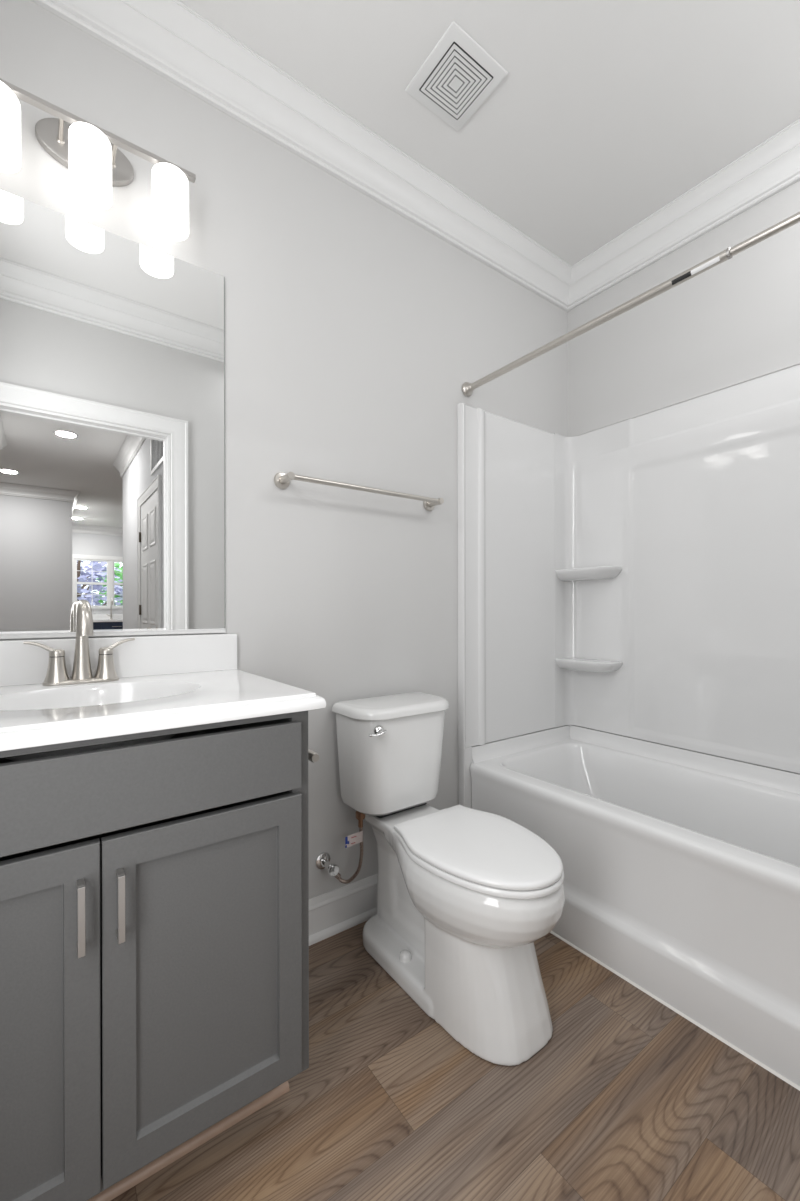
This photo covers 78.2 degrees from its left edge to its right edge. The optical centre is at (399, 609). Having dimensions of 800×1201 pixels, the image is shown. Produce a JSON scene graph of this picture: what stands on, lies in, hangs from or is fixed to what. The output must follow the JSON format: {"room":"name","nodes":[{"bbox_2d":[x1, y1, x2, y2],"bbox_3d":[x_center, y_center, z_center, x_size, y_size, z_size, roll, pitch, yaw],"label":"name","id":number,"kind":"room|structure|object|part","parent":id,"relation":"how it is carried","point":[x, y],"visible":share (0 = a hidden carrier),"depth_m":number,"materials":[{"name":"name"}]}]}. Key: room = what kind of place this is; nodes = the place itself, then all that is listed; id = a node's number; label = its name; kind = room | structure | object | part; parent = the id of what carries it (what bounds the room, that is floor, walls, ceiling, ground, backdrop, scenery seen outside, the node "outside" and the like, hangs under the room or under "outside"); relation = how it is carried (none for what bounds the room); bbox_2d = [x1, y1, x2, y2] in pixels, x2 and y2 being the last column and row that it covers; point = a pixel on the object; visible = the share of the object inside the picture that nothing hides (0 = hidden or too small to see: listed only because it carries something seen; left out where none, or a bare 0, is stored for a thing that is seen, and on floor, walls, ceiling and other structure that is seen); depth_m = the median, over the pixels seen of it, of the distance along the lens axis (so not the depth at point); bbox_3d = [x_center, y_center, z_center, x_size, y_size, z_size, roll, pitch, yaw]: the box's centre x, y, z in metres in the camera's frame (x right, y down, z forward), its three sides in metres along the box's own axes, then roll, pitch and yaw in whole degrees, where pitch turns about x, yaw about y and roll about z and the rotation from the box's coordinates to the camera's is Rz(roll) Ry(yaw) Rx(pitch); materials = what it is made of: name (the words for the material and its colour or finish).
{"room":"bathroom","nodes":[
{"label":"bathroom","id":0,"kind":"room"},
{"bbox_2d":[0,0,566,898],"bbox_3d":[-0.176,-0.268,1.789,2.642,2.733,0.100,0,0,-36],"label":"wall","id":1,"kind":"structure","parent":0,"point":[354,331],"depth_m":1.67,"materials":[{"name":"grey paint"}]},
{"bbox_2d":[0,78,195,240],"bbox_3d":[-0.763,-1.114,1.211,0.479,0.227,0.144,0,0,-36],"label":"vanity light","id":2,"kind":"object","parent":1,"relation":"attached to","point":[90,153],"visible":1,"depth_m":1.20,"materials":[{"name":"white glass"}]},
{"bbox_3d":[-0.891,-1.069,1.085,0.089,0.139,0.089,0,0,-36],"label":"lamp shade","id":3,"kind":"part","parent":2,"relation":"part of","materials":[{"name":"white glass"}]},
{"bbox_3d":[-0.820,-1.162,1.192,0.018,0.018,0.073,0,0,-36],"label":"support arm","id":4,"kind":"part","parent":2,"relation":"part of","materials":[{"name":"silver metal"}]},
{"bbox_3d":[-0.801,-1.168,1.260,0.214,0.118,0.020,0,0,-36],"label":"wall plate","id":5,"kind":"part","parent":2,"relation":"part of","materials":[{"name":"silver metal"}]},
{"bbox_3d":[-0.747,-1.070,1.189,0.089,0.139,0.089,0,0,-36],"label":"lamp shade","id":6,"kind":"part","parent":2,"relation":"part of","materials":[{"name":"white glass"}]},
{"bbox_3d":[-0.747,-1.082,1.189,0.058,0.105,0.058,0,0,-36],"label":"bulb","id":7,"kind":"part","parent":2,"relation":"part of","materials":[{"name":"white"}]},
{"bbox_3d":[-0.730,-1.163,1.257,0.018,0.018,0.073,0,0,-36],"label":"support arm","id":8,"kind":"part","parent":2,"relation":"part of","materials":[{"name":"silver metal"}]},
{"bbox_3d":[-0.603,-1.070,1.294,0.089,0.139,0.089,0,0,-36],"label":"lamp shade","id":9,"kind":"part","parent":2,"relation":"part of","materials":[{"name":"white glass"}]},
{"bbox_3d":[-0.603,-1.082,1.294,0.058,0.105,0.058,0,0,-36],"label":"bulb","id":10,"kind":"part","parent":2,"relation":"part of","materials":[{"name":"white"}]},
{"bbox_2d":[0,190,225,638],"bbox_3d":[-0.805,-0.461,1.263,0.700,1.061,0.009,0,0,-36],"label":"wall mirror","id":11,"kind":"object","parent":1,"relation":"attached to","point":[112,346],"visible":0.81,"depth_m":1.29,"materials":[{"name":"silver mirror"}]},
{"bbox_2d":[0,634,236,686],"bbox_3d":[-0.809,0.126,1.251,0.782,0.106,0.020,0,0,-36],"label":"backsplash","id":12,"kind":"structure","parent":1,"relation":"attached to","point":[20,663],"depth_m":1.32,"materials":[{"name":"stone"}]},
{"bbox_2d":[31,0,571,311],"bbox_3d":[-0.124,-1.561,1.714,2.442,0.146,0.087,0,0,-36],"label":"trim","id":13,"kind":"structure","parent":1,"relation":"attached to","point":[169,38],"depth_m":1.57,"materials":[{"name":"white paint"}]},
{"bbox_2d":[315,811,365,883],"bbox_3d":[-0.203,0.786,1.619,0.171,0.251,0.083,0,0,21],"label":"water supply valve","id":14,"kind":"object","parent":1,"relation":"attached to","point":[322,861],"visible":1,"depth_m":1.62,"materials":[{"name":"silver metal"}]},
{"bbox_3d":[-0.218,0.847,1.602,0.038,0.038,0.024,0,0,-36],"label":"valve handle","id":15,"kind":"part","parent":14,"relation":"part of","materials":[{"name":"silver metal"}]},
{"bbox_2d":[345,831,362,847],"bbox_3d":[-0.146,0.742,1.592,0.074,0.036,0.007,0,0,-45],"label":"tag","id":16,"kind":"object","parent":14,"relation":"attached to","point":[356,838],"visible":1,"depth_m":1.59,"materials":[{"name":"paper"}]},
{"bbox_2d":[345,836,355,847],"bbox_3d":[-0.158,0.742,1.581,0.042,0.035,0.002,0,0,-36],"label":"print","id":17,"kind":"object","parent":16,"relation":"attached to","point":[349,840],"depth_m":1.58,"materials":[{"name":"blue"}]},
{"bbox_2d":[309,873,377,945],"bbox_3d":[-0.128,1.030,1.746,0.927,0.137,0.024,0,0,-36],"label":"baseboard","id":18,"kind":"structure","parent":1,"relation":"attached to","point":[333,912],"depth_m":1.69,"materials":[{"name":"white paint"}]},
{"bbox_2d":[274,472,443,510],"bbox_3d":[-0.111,-0.413,1.725,0.661,0.053,0.080,0,0,-36],"label":"towel bar","id":19,"kind":"object","parent":1,"relation":"attached to","point":[282,480],"visible":1,"depth_m":1.64,"materials":[{"name":"silver metal"}]},
{"bbox_3d":[-0.357,-0.412,1.546,0.053,0.053,0.080,0,0,-36],"label":"post","id":20,"kind":"part","parent":19,"relation":"part of","materials":[{"name":"silver metal"}]},
{"bbox_3d":[-0.096,-0.413,1.702,0.626,0.017,0.017,0,0,-36],"label":"rail","id":21,"kind":"part","parent":19,"relation":"part of","materials":[{"name":"silver metal"}]},
{"bbox_3d":[0.135,-0.413,1.904,0.053,0.053,0.080,0,0,-36],"label":"post","id":22,"kind":"part","parent":19,"relation":"part of","materials":[{"name":"silver metal"}]},
{"bbox_2d":[462,212,799,395],"bbox_3d":[0.728,-0.919,1.440,0.057,0.057,1.528,0,0,-36],"label":"shower curtain rod","id":23,"kind":"object","parent":1,"relation":"attached to","point":[467,388],"visible":1,"depth_m":1.44,"materials":[{"name":"silver metal"}]},
{"bbox_2d":[111,920,799,1200],"bbox_3d":[2.471,1.133,-2.458,5.500,0.080,10.120,0,0,-36],"label":"floor","id":24,"kind":"structure","parent":0,"point":[627,1098],"depth_m":1.07,"materials":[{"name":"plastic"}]},
{"bbox_2d":[0,711,308,1200],"bbox_3d":[-0.646,0.657,1.020,0.766,0.884,0.585,0,0,-36],"label":"vanity cabinet","id":25,"kind":"object","parent":24,"relation":"on","point":[154,896],"visible":0.92,"depth_m":0.85,"materials":[{"name":"grey paint"}]},
{"bbox_3d":[-0.647,0.670,0.708,0.369,0.574,0.019,0,0,-36],"label":"cabinet door","id":26,"kind":"part","parent":25,"relation":"part of","materials":[{"name":"grey paint"}]},
{"bbox_3d":[-0.505,0.488,0.780,0.010,0.108,0.031,0,0,-36],"label":"pull handle","id":27,"kind":"part","parent":25,"relation":"part of","materials":[{"name":"silver metal"}]},
{"bbox_3d":[-0.461,0.488,0.812,0.010,0.108,0.031,0,0,-36],"label":"pull handle","id":28,"kind":"part","parent":25,"relation":"part of","materials":[{"name":"silver metal"}]},
{"bbox_3d":[-0.503,0.302,0.813,0.726,0.136,0.019,0,0,-36],"label":"false drawer","id":29,"kind":"part","parent":25,"relation":"part of","materials":[{"name":"grey paint"}]},
{"bbox_2d":[0,634,325,760],"bbox_3d":[-0.641,0.199,1.040,0.804,0.252,0.559,0,0,-36],"label":"countertop","id":30,"kind":"structure","parent":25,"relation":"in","point":[173,681],"depth_m":1.12,"materials":[{"name":"stone"}]},
{"bbox_2d":[23,600,134,685],"bbox_3d":[-0.784,0.078,1.214,0.174,0.203,0.168,0,0,8],"label":"bathroom faucet","id":31,"kind":"object","parent":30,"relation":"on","point":[57,674],"visible":1,"depth_m":1.19,"materials":[{"name":"silver metal"}]},
{"bbox_3d":[-0.845,0.093,1.171,0.080,0.038,0.033,0,0,-36],"label":"lever","id":32,"kind":"part","parent":31,"relation":"part of","materials":[{"name":"silver metal"}]},
{"bbox_3d":[-0.825,0.143,1.185,0.053,0.060,0.053,0,0,-36],"label":"handle","id":33,"kind":"part","parent":31,"relation":"part of","materials":[{"name":"silver metal"}]},
{"bbox_3d":[-0.784,0.174,1.215,0.160,0.010,0.056,0,0,-36],"label":"plate","id":34,"kind":"part","parent":31,"relation":"part of","materials":[{"name":"silver metal"}]},
{"bbox_3d":[-0.784,0.114,1.215,0.047,0.119,0.047,0,0,-36],"label":"spout","id":35,"kind":"part","parent":31,"relation":"part of","materials":[{"name":"silver metal"}]},
{"bbox_3d":[-0.756,0.019,1.176,0.034,0.086,0.123,0,0,-36],"label":"spout","id":36,"kind":"part","parent":31,"relation":"part of","materials":[{"name":"silver metal"}]},
{"bbox_3d":[-0.743,0.143,1.245,0.053,0.060,0.053,0,0,-36],"label":"handle","id":37,"kind":"part","parent":31,"relation":"part of","materials":[{"name":"silver metal"}]},
{"bbox_3d":[-0.724,0.093,1.259,0.080,0.038,0.033,0,0,-36],"label":"lever","id":38,"kind":"part","parent":31,"relation":"part of","materials":[{"name":"silver metal"}]},
{"bbox_2d":[87,1081,288,1200],"bbox_3d":[-0.564,1.090,0.905,0.762,0.016,0.015,0,0,-36],"label":"trim","id":39,"kind":"structure","parent":25,"relation":"attached to","point":[135,1178],"depth_m":1.00,"materials":[{"name":"brown wood"}]},
{"bbox_3d":[-0.352,0.669,0.922,0.354,0.574,0.019,0,0,-36],"label":"cabinet door","id":40,"kind":"part","parent":25,"relation":"part of","materials":[{"name":"grey paint"}]},
{"bbox_2d":[308,749,318,761],"bbox_3d":[-0.269,0.351,1.215,0.075,0.050,0.168,0,0,-36],"label":"toilet paper holder","id":41,"kind":"object","parent":25,"relation":"attached to","point":[313,756],"visible":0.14,"depth_m":1.16,"materials":[{"name":"silver metal"}]},
{"bbox_2d":[332,692,564,1065],"bbox_3d":[0.141,0.704,1.475,0.389,0.786,0.750,0,0,-36],"label":"toilet","id":42,"kind":"object","parent":24,"relation":"on","point":[465,895],"visible":1,"depth_m":1.32,"materials":[{"name":"white ceramic"}]},
{"bbox_3d":[-0.067,0.379,1.501,0.061,0.015,0.018,0,0,-33],"label":"lever arm","id":43,"kind":"part","parent":42,"relation":"part of","materials":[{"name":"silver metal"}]},
{"bbox_3d":[-0.062,0.376,1.521,0.034,0.034,0.023,0,0,-36],"label":"flush lever","id":44,"kind":"part","parent":42,"relation":"part of","materials":[{"name":"silver metal"}]},
{"bbox_3d":[-0.015,0.502,1.689,0.367,0.316,0.206,0,0,-36],"label":"tank","id":45,"kind":"part","parent":42,"relation":"part of","materials":[{"name":"white ceramic"}]},
{"bbox_3d":[-0.014,0.328,1.686,0.389,0.033,0.228,0,0,-36],"label":"tank lid","id":46,"kind":"part","parent":42,"relation":"part of","materials":[{"name":"white ceramic"}]},
{"bbox_3d":[0.154,0.889,1.468,0.370,0.416,0.723,0,0,-36],"label":"bowl","id":47,"kind":"part","parent":42,"relation":"part of","materials":[{"name":"white ceramic"}]},
{"bbox_3d":[0.227,0.650,1.367,0.356,0.022,0.470,0,0,-36],"label":"lid","id":48,"kind":"part","parent":42,"relation":"part of","materials":[{"name":"white plastic"}]},
{"bbox_3d":[0.227,0.671,1.367,0.360,0.018,0.474,0,0,-36],"label":"seat","id":49,"kind":"part","parent":42,"relation":"part of","materials":[{"name":"white plastic"}]},
{"bbox_2d":[470,725,799,1090],"bbox_3d":[0.994,0.832,1.631,0.737,0.528,1.528,0,0,-36],"label":"bathtub","id":50,"kind":"object","parent":24,"relation":"on","point":[681,867],"visible":0.84,"depth_m":1.51,"materials":[{"name":"white plastic"}]},
{"bbox_2d":[180,0,799,265],"bbox_3d":[2.465,-1.680,-2.458,5.500,0.080,10.120,0,0,-36],"label":"ceiling","id":51,"kind":"structure","parent":0,"point":[605,113],"depth_m":1.54,"materials":[{"name":"white paint"}]},
{"bbox_2d":[405,21,507,130],"bbox_3d":[0.172,-1.628,1.519,0.226,0.014,0.226,0,0,-36],"label":"ceiling vent","id":52,"kind":"object","parent":51,"relation":"in","point":[458,75],"visible":1,"depth_m":1.51,"materials":[{"name":"white paint"}]},
{"bbox_2d":[567,180,799,436],"bbox_3d":[1.363,-0.271,1.834,0.100,2.733,1.640,0,0,-36],"label":"wall","id":53,"kind":"structure","parent":0,"point":[736,321],"depth_m":1.99,"materials":[{"name":"grey paint"}]},
{"bbox_2d":[457,363,799,807],"bbox_3d":[0.989,0.049,1.629,0.745,1.790,1.529,0,0,-36],"label":"tub surround","id":54,"kind":"object","parent":53,"relation":"attached to","point":[638,577],"visible":0.99,"depth_m":2.06,"materials":[{"name":"white plastic"}]},
{"bbox_3d":[0.495,-0.140,2.193,0.610,1.411,0.036,0,0,-36],"label":"panel","id":55,"kind":"part","parent":54,"relation":"part of","materials":[{"name":"white plastic"}]},
{"bbox_2d":[555,566,621,580],"bbox_3d":[0.870,-0.166,2.286,0.114,0.052,0.276,0,0,-36],"label":"corner shelf","id":56,"kind":"object","parent":54,"relation":"attached to","point":[562,573],"depth_m":2.25,"materials":[{"name":"white plastic"}]},
{"bbox_2d":[555,657,622,672],"bbox_3d":[0.871,0.260,2.286,0.114,0.052,0.276,0,0,-36],"label":"corner shelf","id":57,"kind":"object","parent":54,"relation":"attached to","point":[562,664],"depth_m":2.26,"materials":[{"name":"white plastic"}]},
{"bbox_3d":[1.233,-0.141,1.807,0.141,1.411,1.528,0,0,-36],"label":"panel","id":58,"kind":"part","parent":54,"relation":"part of","materials":[{"name":"white plastic"}]},
{"bbox_2d":[567,118,799,311],"bbox_3d":[1.253,-1.564,1.823,0.087,0.146,1.530,0,0,-36],"label":"trim","id":59,"kind":"structure","parent":53,"relation":"attached to","point":[773,165],"depth_m":1.94,"materials":[{"name":"white paint"}]}
]}

